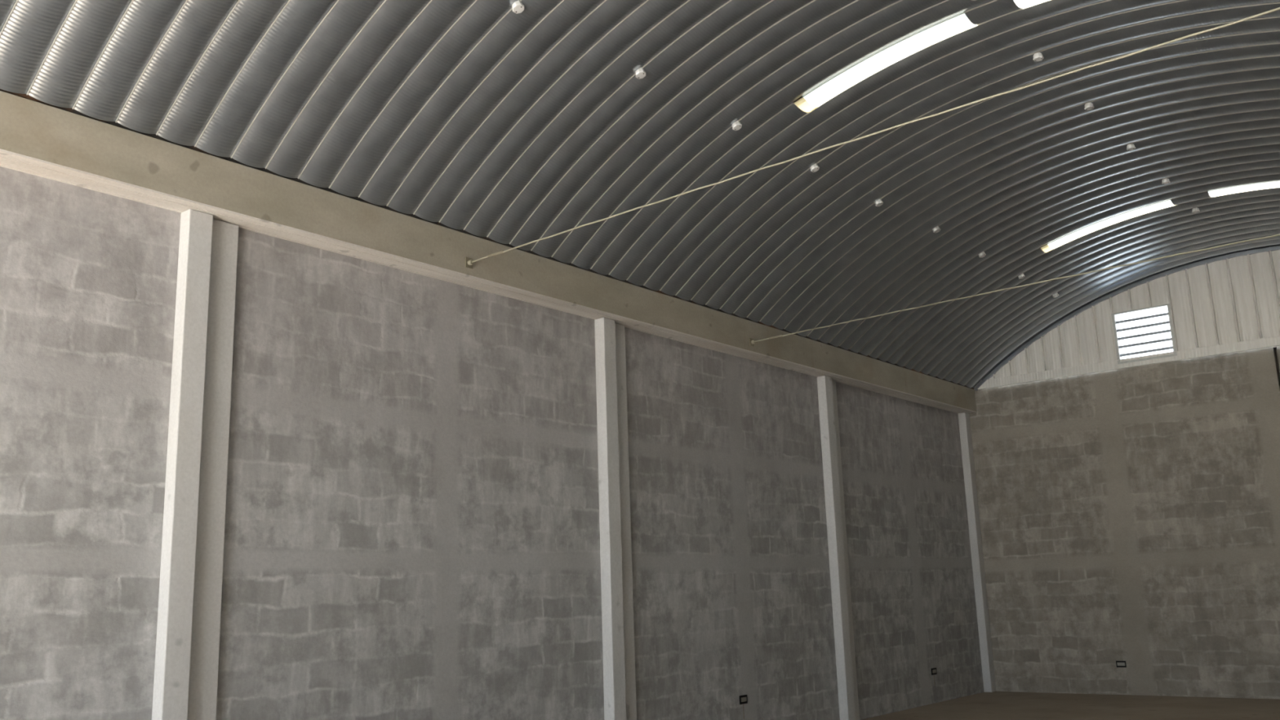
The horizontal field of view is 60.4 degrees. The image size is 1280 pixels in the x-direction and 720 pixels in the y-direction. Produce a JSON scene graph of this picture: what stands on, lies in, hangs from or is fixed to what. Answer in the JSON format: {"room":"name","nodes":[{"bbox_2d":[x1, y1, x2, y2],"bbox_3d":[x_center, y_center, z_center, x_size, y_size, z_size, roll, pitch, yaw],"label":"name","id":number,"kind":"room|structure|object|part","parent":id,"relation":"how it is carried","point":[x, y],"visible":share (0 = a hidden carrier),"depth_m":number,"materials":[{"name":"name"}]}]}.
{"room":"empty warehouse","nodes":[
{"label":"empty warehouse","id":0,"kind":"room"},
{"bbox_2d":[0,166,984,719],"bbox_3d":[-1.317,1.360,9.682,0.202,4.734,21.301,-11,-15,38],"label":"wall","id":1,"kind":"structure","parent":0,"point":[412,528],"depth_m":9.02,"materials":[{"name":"grey concrete"}]},
{"bbox_2d":[0,90,976,413],"bbox_3d":[-1.214,-0.803,9.999,0.248,0.381,20.894,-11,-15,38],"label":"concrete beam","id":2,"kind":"structure","parent":1,"relation":"attached to","point":[37,139],"depth_m":8.77,"materials":[{"name":"beige concrete"}]},
{"bbox_2d":[0,88,973,389],"bbox_3d":[-1.093,-1.125,9.961,0.491,0.349,21.301,-11,-15,38],"label":"trim","id":3,"kind":"structure","parent":2,"relation":"attached to","point":[24,95],"depth_m":8.85,"materials":[{"name":"metal"}]},
{"bbox_2d":[465,7,1279,269],"bbox_3d":[1.702,-1.476,6.972,8.187,0.090,0.081,-11,-15,38],"label":"rod","id":4,"kind":"object","parent":2,"relation":"attached to","point":[469,262],"visible":1,"depth_m":6.99,"materials":[{"name":"metal"}]},
{"bbox_3d":[-1.472,-0.835,9.469,0.009,0.090,0.081,-11,-15,38],"label":"anchor plate","id":5,"kind":"part","parent":4,"relation":"part of","materials":[{"name":"metal"}]},
{"bbox_2d":[749,234,1279,346],"bbox_3d":[4.477,-0.848,10.337,8.187,0.090,0.081,-11,-15,38],"label":"rod","id":6,"kind":"object","parent":2,"relation":"attached to","point":[752,341],"visible":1,"depth_m":10.91,"materials":[{"name":"metal"}]},
{"bbox_3d":[1.303,-0.207,12.834,0.009,0.090,0.081,-11,-15,38],"label":"anchor plate","id":7,"kind":"part","parent":6,"relation":"part of","materials":[{"name":"metal"}]},
{"bbox_2d":[739,694,747,719],"bbox_3d":[1.132,3.784,11.996,0.014,0.248,0.135,-11,-15,38],"label":"outlet box","id":8,"kind":"object","parent":1,"relation":"attached to","point":[743,699],"visible":1,"depth_m":12.00,"materials":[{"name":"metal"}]},
{"bbox_2d":[930,667,937,685],"bbox_3d":[4.205,4.528,15.711,0.014,0.248,0.153,-11,-15,38],"label":"outlet box","id":9,"kind":"object","parent":1,"relation":"attached to","point":[934,672],"visible":1,"depth_m":15.71,"materials":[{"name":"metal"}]},
{"bbox_2d":[0,0,1279,387],"bbox_3d":[1.981,-2.369,7.555,8.217,1.452,21.422,-11,-15,38],"label":"ceiling","id":10,"kind":"structure","parent":0,"point":[478,117],"depth_m":9.65,"materials":[{"name":"grey metal"}]},
{"bbox_2d":[511,0,524,13],"bbox_3d":[-0.863,-2.497,7.766,0.093,0.086,0.086,-11,-15,38],"label":"junction box","id":11,"kind":"object","parent":10,"relation":"attached to","point":[517,6],"visible":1,"depth_m":7.74,"materials":[{"name":"plastic"}]},
{"bbox_2d":[635,67,645,79],"bbox_3d":[0.001,-2.302,8.814,0.093,0.086,0.086,-11,-15,38],"label":"bulb","id":12,"kind":"object","parent":10,"relation":"attached to","point":[640,73],"visible":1,"depth_m":8.79,"materials":[{"name":"plastic"}]},
{"bbox_2d":[731,120,742,130],"bbox_3d":[0.865,-2.106,9.863,0.093,0.086,0.086,-11,-15,38],"label":"bulb","id":13,"kind":"object","parent":10,"relation":"attached to","point":[736,126],"visible":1,"depth_m":9.84,"materials":[{"name":"plastic"}]},
{"bbox_2d":[809,163,819,172],"bbox_3d":[1.729,-1.910,10.911,0.093,0.086,0.086,-11,-15,38],"label":"bulb","id":14,"kind":"object","parent":10,"relation":"attached to","point":[815,167],"visible":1,"depth_m":10.88,"materials":[{"name":"plastic"}]},
{"bbox_2d":[874,199,883,206],"bbox_3d":[2.594,-1.714,11.959,0.093,0.086,0.086,-11,-15,38],"label":"junction box","id":15,"kind":"object","parent":10,"relation":"attached to","point":[878,202],"visible":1,"depth_m":11.93,"materials":[{"name":"plastic"}]},
{"bbox_2d":[793,11,976,112],"bbox_3d":[2.080,-2.533,9.473,1.628,0.325,0.274,-11,-15,38],"label":"skylight","id":16,"kind":"object","parent":10,"relation":"attached to","point":[957,23],"visible":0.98,"depth_m":9.43,"materials":[{"name":"white plastic"}]},
{"bbox_2d":[932,226,940,233],"bbox_3d":[3.495,-1.544,12.981,0.093,0.086,0.086,-11,-15,38],"label":"junction box","id":17,"kind":"object","parent":10,"relation":"attached to","point":[936,229],"visible":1,"depth_m":12.96,"materials":[{"name":"plastic"}]},
{"bbox_2d":[977,251,986,257],"bbox_3d":[4.360,-1.348,14.029,0.093,0.086,0.086,-11,-15,38],"label":"junction box","id":18,"kind":"object","parent":10,"relation":"attached to","point":[982,254],"visible":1,"depth_m":14.00,"materials":[{"name":"plastic"}]},
{"bbox_2d":[1017,273,1025,279],"bbox_3d":[5.224,-1.153,15.077,0.093,0.086,0.086,-11,-15,38],"label":"junction box","id":19,"kind":"object","parent":10,"relation":"attached to","point":[1021,276],"visible":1,"depth_m":15.05,"materials":[{"name":"plastic"}]},
{"bbox_2d":[1013,0,1045,8],"bbox_3d":[3.641,-2.867,8.248,1.632,0.294,0.274,-11,-15,38],"label":"skylight","id":20,"kind":"object","parent":10,"relation":"attached to","point":[1020,3],"visible":1,"depth_m":8.73,"materials":[{"name":"white plastic"}]},
{"bbox_2d":[1032,52,1044,61],"bbox_3d":[3.493,-2.663,9.650,0.086,0.067,0.086,-11,-15,38],"label":"bulb","id":21,"kind":"object","parent":10,"relation":"attached to","point":[1038,56],"visible":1,"depth_m":9.62,"materials":[{"name":"plastic"}]},
{"bbox_2d":[1052,292,1058,297],"bbox_3d":[6.088,-0.957,16.125,0.093,0.086,0.086,-11,-15,38],"label":"junction box","id":22,"kind":"object","parent":10,"relation":"attached to","point":[1055,295],"visible":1,"depth_m":16.10,"materials":[{"name":"plastic"}]},
{"bbox_2d":[1084,102,1093,110],"bbox_3d":[4.364,-2.469,10.693,0.086,0.067,0.086,-11,-15,38],"label":"bulb","id":23,"kind":"object","parent":10,"relation":"attached to","point":[1089,106],"visible":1,"depth_m":10.67,"materials":[{"name":"plastic"}]},
{"bbox_2d":[1040,200,1174,252],"bbox_3d":[5.944,-1.696,14.039,1.631,0.305,0.274,-11,-15,38],"label":"skylight","id":24,"kind":"object","parent":10,"relation":"attached to","point":[1051,246],"visible":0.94,"depth_m":13.99,"materials":[{"name":"white plastic"}]},
{"bbox_2d":[1126,143,1135,151],"bbox_3d":[5.235,-2.275,11.735,0.086,0.067,0.086,-11,-15,38],"label":"bulb","id":25,"kind":"object","parent":10,"relation":"attached to","point":[1130,147],"visible":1,"depth_m":11.71,"materials":[{"name":"plastic"}]},
{"bbox_2d":[1161,177,1170,184],"bbox_3d":[6.107,-2.081,12.778,0.086,0.067,0.086,-11,-15,38],"label":"bulb","id":26,"kind":"object","parent":10,"relation":"attached to","point":[1165,181],"visible":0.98,"depth_m":12.75,"materials":[{"name":"plastic"}]},
{"bbox_2d":[1191,207,1199,213],"bbox_3d":[6.978,-1.887,13.820,0.086,0.067,0.086,-11,-15,38],"label":"junction box","id":27,"kind":"object","parent":10,"relation":"attached to","point":[1195,210],"visible":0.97,"depth_m":13.80,"materials":[{"name":"plastic"}]},
{"bbox_2d":[1207,180,1279,196],"bbox_3d":[7.533,-2.006,12.786,1.629,0.322,0.274,-11,-15,38],"label":"skylight","id":28,"kind":"object","parent":10,"relation":"attached to","point":[1215,193],"visible":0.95,"depth_m":13.03,"materials":[{"name":"white plastic"}]},
{"bbox_2d":[862,691,1279,719],"bbox_3d":[2.211,3.043,6.458,9.089,0.135,21.301,-11,-15,38],"label":"floor","id":29,"kind":"structure","parent":0,"point":[995,705],"depth_m":14.31,"materials":[{"name":"concrete"}]},
{"bbox_2d":[151,208,213,719],"bbox_3d":[-3.044,1.099,7.284,0.126,4.353,0.180,-11,-15,38],"label":"concrete column","id":30,"kind":"structure","parent":29,"relation":"on","point":[180,513],"depth_m":7.31,"materials":[{"name":"grey concrete"}]},
{"bbox_2d":[187,218,238,719],"bbox_3d":[-2.941,1.135,7.469,0.050,4.353,0.243,-11,-15,38],"label":"pilaster","id":31,"kind":"object","parent":29,"relation":"on","point":[206,614],"visible":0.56,"depth_m":7.54,"materials":[{"name":"grey concrete"}]},
{"bbox_2d":[594,317,626,719],"bbox_3d":[-0.284,1.724,10.631,0.126,4.353,0.180,-11,-15,38],"label":"concrete column","id":32,"kind":"structure","parent":29,"relation":"on","point":[611,554],"depth_m":10.61,"materials":[{"name":"grey concrete"}]},
{"bbox_2d":[614,323,636,719],"bbox_3d":[-0.181,1.760,10.816,0.050,4.353,0.243,-11,-15,38],"label":"pilaster","id":33,"kind":"object","parent":29,"relation":"on","point":[625,522],"visible":0.51,"depth_m":10.86,"materials":[{"name":"grey concrete"}]},
{"bbox_2d":[817,375,855,719],"bbox_3d":[2.490,2.352,13.996,0.126,4.353,0.180,-11,-15,38],"label":"concrete column","id":34,"kind":"structure","parent":29,"relation":"on","point":[828,435],"depth_m":13.92,"materials":[{"name":"grey concrete"}]},
{"bbox_2d":[831,379,859,719],"bbox_3d":[2.593,2.388,14.181,0.050,4.353,0.243,-11,-15,38],"label":"pilaster","id":35,"kind":"object","parent":29,"relation":"on","point":[833,382],"visible":0.44,"depth_m":14.19,"materials":[{"name":"grey concrete"}]},
{"bbox_2d":[958,412,995,692],"bbox_3d":[5.338,2.997,17.449,0.126,4.353,0.180,-11,-15,38],"label":"concrete column","id":36,"kind":"structure","parent":29,"relation":"on","point":[975,542],"depth_m":17.37,"materials":[{"name":"grey concrete"}]},
{"bbox_2d":[968,346,1279,699],"bbox_3d":[8.774,2.168,15.024,8.684,4.734,0.202,-11,-15,38],"label":"wall","id":37,"kind":"structure","parent":0,"point":[1131,515],"depth_m":16.08,"materials":[{"name":"grey concrete"}]},
{"bbox_2d":[1115,661,1126,678],"bbox_3d":[6.977,4.485,15.931,0.135,0.248,0.014,-11,-15,38],"label":"outlet box","id":38,"kind":"object","parent":37,"relation":"attached to","point":[1122,664],"visible":1,"depth_m":15.94,"materials":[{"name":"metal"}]},
{"bbox_2d":[989,246,1279,378],"bbox_3d":[8.595,-0.887,15.574,8.153,1.480,0.054,-11,-15,38],"label":"wall","id":39,"kind":"structure","parent":0,"point":[1237,299],"depth_m":16.02,"materials":[{"name":"beige metal"}]},
{"bbox_2d":[973,245,1279,391],"bbox_3d":[8.585,-0.833,15.554,8.155,1.433,0.063,-11,-15,38],"label":"trim","id":40,"kind":"structure","parent":39,"relation":"attached to","point":[1060,322],"depth_m":16.66,"materials":[{"name":"black metal"}]},
{"bbox_2d":[977,335,1279,389],"bbox_3d":[8.603,-0.219,15.419,8.142,0.135,0.045,-11,-15,38],"label":"trim","id":41,"kind":"structure","parent":39,"relation":"attached to","point":[1272,341],"depth_m":16.38,"materials":[{"name":"grey metal"}]},
{"bbox_2d":[1111,303,1177,364],"bbox_3d":[7.530,-0.372,16.406,0.828,0.783,0.158,-11,-15,38],"label":"vent","id":42,"kind":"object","parent":39,"relation":"in","point":[1117,339],"depth_m":16.39,"materials":[{"name":"white metal"}]},
{"bbox_3d":[7.513,-0.620,16.448,0.747,0.038,0.061,-11,-15,38],"label":"louver blade","id":43,"kind":"part","parent":42,"relation":"part of","materials":[{"name":"white metal"}]},
{"bbox_3d":[7.517,-0.495,16.421,0.747,0.038,0.061,-11,-15,38],"label":"louver blade","id":44,"kind":"part","parent":42,"relation":"part of","materials":[{"name":"white metal"}]},
{"bbox_3d":[7.521,-0.371,16.394,0.747,0.038,0.061,-11,-15,38],"label":"louver blade","id":45,"kind":"part","parent":42,"relation":"part of","materials":[{"name":"white metal"}]},
{"bbox_3d":[7.525,-0.246,16.368,0.747,0.038,0.061,-11,-15,38],"label":"louver blade","id":46,"kind":"part","parent":42,"relation":"part of","materials":[{"name":"white metal"}]},
{"bbox_3d":[7.529,-0.122,16.341,0.747,0.038,0.061,-11,-15,38],"label":"louver blade","id":47,"kind":"part","parent":42,"relation":"part of","materials":[{"name":"white metal"}]}
]}

